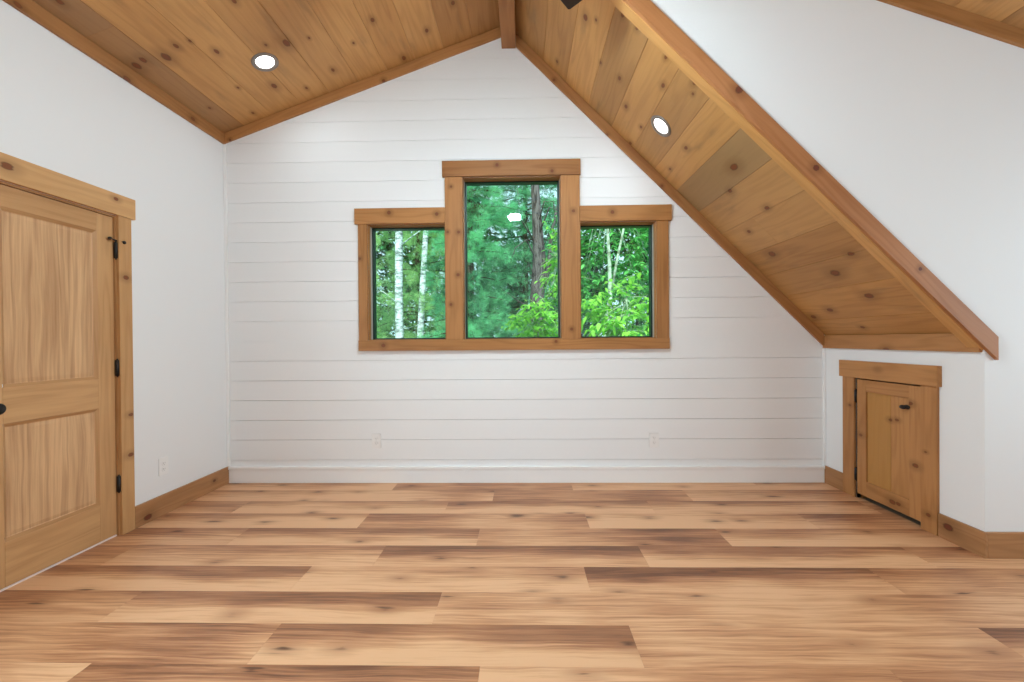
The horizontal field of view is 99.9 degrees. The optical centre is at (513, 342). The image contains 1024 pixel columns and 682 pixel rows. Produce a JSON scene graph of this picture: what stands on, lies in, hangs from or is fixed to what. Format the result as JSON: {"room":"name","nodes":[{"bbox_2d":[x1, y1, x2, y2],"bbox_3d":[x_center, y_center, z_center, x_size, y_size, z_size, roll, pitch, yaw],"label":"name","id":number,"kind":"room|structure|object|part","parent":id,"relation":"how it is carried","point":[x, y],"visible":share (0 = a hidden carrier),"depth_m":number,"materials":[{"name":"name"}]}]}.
{"room":"empty attic room","nodes":[
{"label":"empty attic room","id":0,"kind":"room"},
{"bbox_2d":[0,0,226,505],"bbox_3d":[-2.655,-0.275,0.163,0.140,3.050,7.415,0,0,1],"label":"wall","id":1,"kind":"structure","parent":0,"point":[62,111],"depth_m":3.01,"materials":[{"name":"white paint"}]},
{"bbox_2d":[0,181,125,591],"bbox_3d":[-2.576,0.216,2.414,0.194,2.040,0.752,0,0,1],"label":"door","id":2,"kind":"structure","parent":1,"relation":"in","point":[60,479],"depth_m":2.39,"materials":[{"name":"brown wood"}]},
{"bbox_3d":[-2.518,0.326,2.087,0.066,0.064,0.064,0,0,1],"label":"knob","id":3,"kind":"part","parent":2,"relation":"part of","materials":[{"name":"black metal"}]},
{"bbox_3d":[-2.569,-0.227,2.387,0.020,0.875,0.454,0,0,1],"label":"panel","id":4,"kind":"part","parent":2,"relation":"part of","materials":[{"name":"brown wood"}]},
{"bbox_3d":[-2.573,-0.735,2.384,0.040,0.109,0.486,0,0,1],"label":"rail","id":5,"kind":"part","parent":2,"relation":"part of","materials":[{"name":"brown wood"}]},
{"bbox_3d":[-2.554,-0.228,2.386,0.011,0.907,0.486,0,0,1],"label":"panel moulding","id":6,"kind":"part","parent":2,"relation":"part of","materials":[{"name":"brown wood"}]},
{"bbox_3d":[-2.561,0.704,2.392,0.020,0.560,0.454,0,0,1],"label":"panel","id":7,"kind":"part","parent":2,"relation":"part of","materials":[{"name":"brown wood"}]},
{"bbox_3d":[-2.564,0.317,2.390,0.040,0.182,0.486,0,0,1],"label":"rail","id":8,"kind":"part","parent":2,"relation":"part of","materials":[{"name":"brown wood"}]},
{"bbox_3d":[-2.547,0.704,2.392,0.011,0.592,0.486,0,0,1],"label":"panel moulding","id":9,"kind":"part","parent":2,"relation":"part of","materials":[{"name":"brown wood"}]},
{"bbox_3d":[-2.558,1.113,2.395,0.040,0.226,0.486,0,0,1],"label":"rail","id":10,"kind":"part","parent":2,"relation":"part of","materials":[{"name":"brown wood"}]},
{"bbox_2d":[0,152,135,534],"bbox_3d":[-2.521,0.149,2.392,0.026,2.174,0.933,0,0,1],"label":"door frame","id":11,"kind":"structure","parent":1,"relation":"attached to","point":[13,170],"depth_m":2.75,"materials":[{"name":"brown wood"}]},
{"bbox_3d":[-2.529,-0.872,2.385,0.026,0.133,0.933,0,0,1],"label":"head casing","id":12,"kind":"part","parent":11,"relation":"part of","materials":[{"name":"brown wood"}]},
{"bbox_3d":[-2.515,0.213,2.787,0.020,2.041,0.090,0,0,1],"label":"casing","id":13,"kind":"part","parent":11,"relation":"part of","materials":[{"name":"brown wood"}]},
{"bbox_2d":[2,0,225,143],"bbox_3d":[-2.588,-1.740,0.092,0.020,0.092,7.295,0,0,1],"label":"trim","id":14,"kind":"structure","parent":1,"relation":"attached to","point":[29,8],"depth_m":2.67,"materials":[{"name":"brown wood"}]},
{"bbox_2d":[158,456,167,475],"bbox_3d":[-2.508,0.888,3.083,0.009,0.125,0.080,0,0,1],"label":"wall outlet","id":15,"kind":"object","parent":1,"relation":"attached to","point":[162,462],"visible":1,"depth_m":3.08,"materials":[{"name":"white plastic"}]},
{"bbox_2d":[135,467,228,528],"bbox_3d":[-2.497,1.159,3.299,0.018,0.143,0.916,0,0,1],"label":"baseboard","id":16,"kind":"structure","parent":1,"relation":"attached to","point":[145,512],"depth_m":3.20,"materials":[{"name":"brown wood"}]},
{"bbox_2d":[32,0,499,132],"bbox_3d":[-1.381,-2.265,0.068,2.525,0.955,7.405,0,0,1],"label":"ceiling","id":17,"kind":"structure","parent":0,"point":[199,53],"depth_m":3.09,"materials":[{"name":"brown wood"}]},
{"bbox_2d":[251,52,278,71],"bbox_3d":[-1.829,-2.060,3.164,0.178,0.069,0.185,0,0,25],"label":"recessed light","id":18,"kind":"object","parent":17,"relation":"in","point":[266,62],"visible":1,"depth_m":3.16,"materials":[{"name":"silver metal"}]},
{"bbox_2d":[498,0,515,48],"bbox_3d":[-0.121,-2.604,0.034,0.120,0.230,7.295,0,0,1],"label":"beam","id":19,"kind":"structure","parent":17,"relation":"attached to","point":[506,7],"depth_m":3.39,"materials":[{"name":"brown wood"}]},
{"bbox_2d":[561,0,581,8],"bbox_3d":[-0.080,-2.068,1.747,1.060,0.864,1.060,-1,0,-7],"label":"ceiling fan","id":20,"kind":"object","parent":19,"relation":"hanging from","point":[569,4],"visible":1,"depth_m":2.29,"materials":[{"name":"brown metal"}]},
{"bbox_2d":[0,483,1023,681],"bbox_3d":[0.828,1.283,0.038,7.006,0.120,7.315,0,0,1],"label":"floor","id":21,"kind":"structure","parent":0,"point":[238,582],"depth_m":2.09,"materials":[{"name":"brown wood"}]},
{"bbox_2d":[226,38,822,465],"bbox_3d":[0.060,-0.763,3.749,5.142,3.940,0.118,0,0,1],"label":"wall","id":22,"kind":"structure","parent":0,"point":[739,381],"depth_m":3.70,"materials":[{"name":"white paint"}]},
{"bbox_2d":[223,144,230,466],"bbox_3d":[-2.495,-0.317,3.742,0.026,2.803,0.012,0,0,1],"label":"trim","id":23,"kind":"structure","parent":22,"relation":"attached to","point":[224,145],"depth_m":3.74,"materials":[{"name":"white paint"}]},
{"bbox_2d":[225,27,500,142],"bbox_3d":[-1.303,-2.209,3.700,2.402,0.946,0.020,0,0,1],"label":"trim","id":24,"kind":"structure","parent":22,"relation":"attached to","point":[494,34],"depth_m":3.69,"materials":[{"name":"brown wood"}]},
{"bbox_2d":[372,434,380,447],"bbox_3d":[-1.188,0.855,3.722,0.080,0.125,0.009,0,0,1],"label":"wall outlet","id":25,"kind":"object","parent":22,"relation":"attached to","point":[376,438],"visible":1,"depth_m":3.72,"materials":[{"name":"white plastic"}]},
{"bbox_2d":[368,224,445,340],"bbox_3d":[-0.918,-0.518,3.787,0.675,1.001,0.148,0,0,1],"label":"window","id":26,"kind":"structure","parent":22,"relation":"in","point":[372,306],"depth_m":3.79,"materials":[{"name":"grey plastic"}]},
{"bbox_2d":[354,159,671,350],"bbox_3d":[-0.011,-0.744,3.748,2.704,1.618,0.184,0,0,1],"label":"window frame","id":27,"kind":"structure","parent":22,"relation":"in","point":[534,180],"depth_m":3.66,"materials":[{"name":"brown wood"}]},
{"bbox_3d":[-1.296,-0.515,3.710,0.078,1.001,0.022,0,0,1],"label":"casing","id":28,"kind":"part","parent":27,"relation":"part of","materials":[{"name":"brown wood"}]},
{"bbox_3d":[-0.977,-1.084,3.695,0.780,0.133,0.030,0,0,1],"label":"head casing","id":29,"kind":"part","parent":27,"relation":"part of","materials":[{"name":"brown wood"}]},
{"bbox_3d":[-0.509,-0.717,3.691,0.149,1.394,0.022,0,0,1],"label":"casing","id":30,"kind":"part","parent":27,"relation":"part of","materials":[{"name":"brown wood"}]},
{"bbox_3d":[-0.022,-1.486,3.671,1.180,0.134,0.032,0,0,1],"label":"head casing","id":31,"kind":"part","parent":27,"relation":"part of","materials":[{"name":"brown wood"}]},
{"bbox_3d":[-0.005,0.021,3.678,2.652,0.090,0.036,0,0,1],"label":"sill casing","id":32,"kind":"part","parent":27,"relation":"part of","materials":[{"name":"brown wood"}]},
{"bbox_3d":[0.487,-0.725,3.670,0.159,1.394,0.022,0,0,1],"label":"casing","id":33,"kind":"part","parent":27,"relation":"part of","materials":[{"name":"brown wood"}]},
{"bbox_3d":[0.950,-1.095,3.654,0.772,0.133,0.030,0,0,1],"label":"head casing","id":34,"kind":"part","parent":27,"relation":"part of","materials":[{"name":"brown wood"}]},
{"bbox_3d":[1.266,-0.533,3.654,0.101,0.997,0.022,0,0,1],"label":"casing","id":35,"kind":"part","parent":27,"relation":"part of","materials":[{"name":"brown wood"}]},
{"bbox_2d":[228,465,824,482],"bbox_3d":[0.075,1.135,3.690,5.108,0.143,0.022,0,0,1],"label":"baseboard","id":36,"kind":"structure","parent":22,"relation":"attached to","point":[779,473],"depth_m":3.69,"materials":[{"name":"white paint"}]},
{"bbox_2d":[580,221,655,338],"bbox_3d":[0.894,-0.530,3.747,0.647,0.996,0.148,0,0,1],"label":"window","id":37,"kind":"structure","parent":22,"relation":"in","point":[651,225],"depth_m":3.74,"materials":[{"name":"grey plastic"}]},
{"bbox_2d":[649,433,658,447],"bbox_3d":[1.200,0.838,3.670,0.080,0.125,0.009,0,0,1],"label":"wall outlet","id":38,"kind":"object","parent":22,"relation":"attached to","point":[653,437],"visible":1,"depth_m":3.67,"materials":[{"name":"white plastic"}]},
{"bbox_2d":[516,34,823,345],"bbox_3d":[1.317,-1.299,3.649,2.576,2.682,0.020,0,0,1],"label":"trim","id":39,"kind":"structure","parent":22,"relation":"attached to","point":[534,58],"depth_m":3.64,"materials":[{"name":"brown wood"}]},
{"bbox_2d":[822,348,825,465],"bbox_3d":[2.629,0.546,3.637,0.022,0.995,0.012,0,0,1],"label":"trim","id":40,"kind":"structure","parent":22,"relation":"attached to","point":[823,349],"depth_m":3.63,"materials":[{"name":"white paint"}]},
{"bbox_2d":[515,0,952,334],"bbox_3d":[1.356,-1.344,3.061,2.717,2.717,1.314,0,0,1],"label":"ceiling","id":41,"kind":"structure","parent":0,"point":[822,269],"depth_m":3.01,"materials":[{"name":"brown wood"}]},
{"bbox_2d":[651,115,670,136],"bbox_3d":[1.075,-1.577,3.138,0.135,0.135,0.187,0,0,4],"label":"recessed light","id":42,"kind":"object","parent":41,"relation":"in","point":[659,124],"visible":1,"depth_m":3.13,"materials":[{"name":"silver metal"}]},
{"bbox_2d":[651,0,1023,531],"bbox_3d":[2.168,-0.766,2.456,4.360,3.928,0.140,0,0,1],"label":"wall","id":43,"kind":"structure","parent":0,"point":[919,118],"depth_m":2.38,"materials":[{"name":"white paint"}]},
{"bbox_2d":[609,0,982,349],"bbox_3d":[1.297,-1.291,2.439,2.591,2.689,0.075,0,0,1],"label":"trim","id":44,"kind":"structure","parent":43,"relation":"attached to","point":[625,9],"depth_m":2.43,"materials":[{"name":"brown wood"}]},
{"bbox_2d":[623,0,998,359],"bbox_3d":[1.326,-1.280,2.390,2.651,2.777,0.022,0,0,1],"label":"trim","id":45,"kind":"structure","parent":43,"relation":"attached to","point":[647,10],"depth_m":2.38,"materials":[{"name":"brown wood"}]},
{"bbox_2d":[877,0,1023,48],"bbox_3d":[2.177,-1.877,2.369,4.320,1.634,0.020,0,0,1],"label":"trim","id":46,"kind":"structure","parent":43,"relation":"attached to","point":[933,9],"depth_m":2.35,"materials":[{"name":"brown wood"}]},
{"bbox_2d":[987,532,1023,558],"bbox_3d":[3.489,1.116,2.360,1.744,0.143,0.018,0,0,1],"label":"baseboard","id":47,"kind":"structure","parent":43,"relation":"attached to","point":[1001,545],"depth_m":2.37,"materials":[{"name":"brown wood"}]},
{"bbox_2d":[826,348,958,525],"bbox_3d":[3.077,0.567,3.045,0.900,1.360,1.415,0,0,1],"label":"wall","id":48,"kind":"structure","parent":0,"point":[949,361],"depth_m":2.72,"materials":[{"name":"white paint"}]},
{"bbox_2d":[825,466,842,490],"bbox_3d":[2.634,1.116,3.536,0.016,0.143,0.220,0,0,1],"label":"baseboard","id":49,"kind":"structure","parent":48,"relation":"attached to","point":[833,477],"depth_m":3.52,"materials":[{"name":"brown wood"}]},
{"bbox_2d":[854,378,920,521],"bbox_3d":[2.674,0.725,3.025,0.188,0.930,0.559,0,0,1],"label":"door","id":50,"kind":"structure","parent":48,"relation":"in","point":[887,472],"depth_m":2.99,"materials":[{"name":"brown wood"}]},
{"bbox_3d":[2.622,0.326,3.014,0.022,0.086,0.356,0,0,1],"label":"rail","id":51,"kind":"part","parent":50,"relation":"part of","materials":[{"name":"brown wood"}]},
{"bbox_3d":[2.628,1.095,3.019,0.022,0.110,0.356,0,0,1],"label":"rail","id":52,"kind":"part","parent":50,"relation":"part of","materials":[{"name":"brown wood"}]},
{"bbox_3d":[2.630,0.705,3.016,0.010,0.672,0.356,0,0,1],"label":"plank panel","id":53,"kind":"part","parent":50,"relation":"part of","materials":[{"name":"brown wood"}]},
{"bbox_3d":[2.591,0.430,2.853,0.034,0.029,0.054,0,0,1],"label":"oval knob","id":54,"kind":"part","parent":50,"relation":"part of","materials":[{"name":"black metal"}]},
{"bbox_2d":[839,360,941,535],"bbox_3d":[2.613,0.666,3.035,0.030,1.048,0.817,0,0,1],"label":"door frame","id":55,"kind":"structure","parent":48,"relation":"attached to","point":[929,377],"depth_m":2.75,"materials":[{"name":"brown wood"}]},
{"bbox_3d":[2.626,0.729,3.364,0.018,0.919,0.116,0,0,1],"label":"casing","id":56,"kind":"part","parent":55,"relation":"part of","materials":[{"name":"brown wood"}]},
{"bbox_3d":[2.609,0.207,3.032,0.030,0.128,0.817,0,0,1],"label":"head casing","id":57,"kind":"part","parent":55,"relation":"part of","materials":[{"name":"brown wood"}]},
{"bbox_3d":[2.612,0.733,2.698,0.018,0.919,0.108,0,0,1],"label":"casing","id":58,"kind":"part","parent":55,"relation":"part of","materials":[{"name":"brown wood"}]},
{"bbox_2d":[823,334,981,351],"bbox_3d":[2.612,-0.001,3.015,0.020,0.107,1.248,0,0,1],"label":"trim","id":59,"kind":"structure","parent":48,"relation":"attached to","point":[914,342],"depth_m":2.89,"materials":[{"name":"brown wood"}]},
{"bbox_2d":[938,513,987,558],"bbox_3d":[2.612,1.122,2.506,0.016,0.143,0.271,0,0,1],"label":"baseboard","id":60,"kind":"structure","parent":48,"relation":"attached to","point":[974,540],"depth_m":2.49,"materials":[{"name":"brown wood"}]},
{"bbox_2d":[935,0,1023,29],"bbox_3d":[2.093,-1.940,-0.599,4.439,1.642,6.217,0,0,1],"label":"ceiling","id":61,"kind":"structure","parent":0,"point":[1010,12],"depth_m":2.31,"materials":[{"name":"brown wood"}]},
{"label":"outside","id":62,"kind":"structure","parent":0,"visible":0},
{"bbox_3d":[0.571,4.224,24.818,60.000,0.300,40.405,0,0,1],"label":"ground","id":63,"kind":"structure","parent":62,"visible":0},
{"bbox_2d":[376,234,395,337],"bbox_3d":[-3.521,-1.293,8.355,2.734,11.000,2.886,0,0,21],"label":"pine tree","id":64,"kind":"object","parent":63,"relation":"on","point":[377,239],"visible":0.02,"depth_m":8.61,"materials":[{"name":"green plant"}]},
{"bbox_2d":[376,231,414,337],"bbox_3d":[-5.297,-0.905,14.637,4.694,10.182,3.151,0,0,-3],"label":"leafy tree","id":65,"kind":"object","parent":63,"relation":"on","point":[388,247],"visible":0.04,"depth_m":14.34,"materials":[{"name":"green plant"}]},
{"bbox_2d":[379,231,419,337],"bbox_3d":[-2.409,-1.806,9.024,1.406,12.001,0.271,0,0,5],"label":"birch tree","id":66,"kind":"object","parent":63,"relation":"on","point":[399,327],"visible":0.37,"depth_m":8.98,"materials":[{"name":"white plant"}]},
{"bbox_2d":[376,231,444,337],"bbox_3d":[-2.759,-3.818,11.524,3.770,16.000,3.552,0,0,40],"label":"pine tree","id":67,"kind":"object","parent":63,"relation":"on","point":[414,295],"visible":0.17,"depth_m":10.95,"materials":[{"name":"green plant"}]},
{"bbox_2d":[391,231,443,337],"bbox_3d":[-2.100,-1.812,9.938,1.404,12.004,0.411,0,0,1],"label":"birch tree","id":68,"kind":"object","parent":63,"relation":"on","point":[420,325],"visible":0.3,"depth_m":9.98,"materials":[{"name":"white plant"}]},
{"bbox_2d":[404,186,522,337],"bbox_3d":[-1.900,-0.946,15.517,4.689,10.198,3.213,0,0,8],"label":"leafy tree","id":69,"kind":"object","parent":63,"relation":"on","point":[487,231],"visible":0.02,"depth_m":15.21,"materials":[{"name":"green plant"}]},
{"bbox_2d":[416,186,526,337],"bbox_3d":[-0.832,-3.317,8.707,2.396,15.000,2.605,0,0,14],"label":"pine tree","id":70,"kind":"object","parent":63,"relation":"on","point":[482,302],"visible":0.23,"depth_m":8.35,"materials":[{"name":"green plant"}]},
{"bbox_2d":[500,185,556,336],"bbox_3d":[0.501,-1.332,9.796,1.606,11.003,0.842,0,0,1],"label":"tree","id":71,"kind":"object","parent":63,"relation":"on","point":[537,237],"visible":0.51,"depth_m":9.85,"materials":[{"name":"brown plant"}]},
{"bbox_2d":[501,293,557,336],"bbox_3d":[0.368,1.735,6.120,1.046,4.911,0.999,0,0,1],"label":"leafy tree","id":72,"kind":"object","parent":63,"relation":"on","point":[535,326],"visible":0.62,"depth_m":6.00,"materials":[{"name":"green plant"}]},
{"bbox_2d":[474,185,601,336],"bbox_3d":[0.532,-4.354,12.996,4.652,17.000,4.464,-1,0,-35],"label":"pine tree","id":73,"kind":"object","parent":63,"relation":"on","point":[509,275],"visible":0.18,"depth_m":12.51,"materials":[{"name":"green plant"}]},
{"bbox_2d":[502,195,604,336],"bbox_3d":[1.576,-0.775,16.451,4.842,9.790,3.237,0,0,1],"label":"leafy tree","id":74,"kind":"object","parent":63,"relation":"on","point":[552,212],"visible":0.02,"depth_m":16.25,"materials":[{"name":"green plant"}]},
{"bbox_2d":[534,221,585,318],"bbox_3d":[0.811,1.002,7.487,0.873,6.352,0.939,0,0,1],"label":"leafy tree","id":75,"kind":"object","parent":63,"relation":"on","point":[552,288],"visible":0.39,"depth_m":7.46,"materials":[{"name":"green plant"}]},
{"bbox_2d":[545,211,648,335],"bbox_3d":[1.815,0.504,7.873,2.387,7.328,1.620,-1,0,-8],"label":"leafy tree","id":76,"kind":"object","parent":63,"relation":"on","point":[613,272],"visible":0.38,"depth_m":7.65,"materials":[{"name":"green plant"}]},
{"bbox_2d":[581,272,648,336],"bbox_3d":[1.553,1.632,5.851,1.659,5.101,1.077,0,0,1],"label":"leafy tree","id":77,"kind":"object","parent":63,"relation":"on","point":[604,326],"visible":0.42,"depth_m":5.82,"materials":[{"name":"green plant"}]},
{"bbox_2d":[581,228,648,336],"bbox_3d":[3.876,-0.838,13.460,4.617,9.914,3.172,0,0,1],"label":"leafy tree","id":78,"kind":"object","parent":63,"relation":"on","point":[589,275],"visible":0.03,"depth_m":13.18,"materials":[{"name":"green plant"}]},
{"bbox_2d":[620,228,648,319],"bbox_3d":[2.933,0.381,8.737,1.748,7.546,1.556,0,0,1],"label":"leafy tree","id":79,"kind":"object","parent":63,"relation":"on","point":[630,250],"visible":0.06,"depth_m":8.73,"materials":[{"name":"green plant"}]}
]}

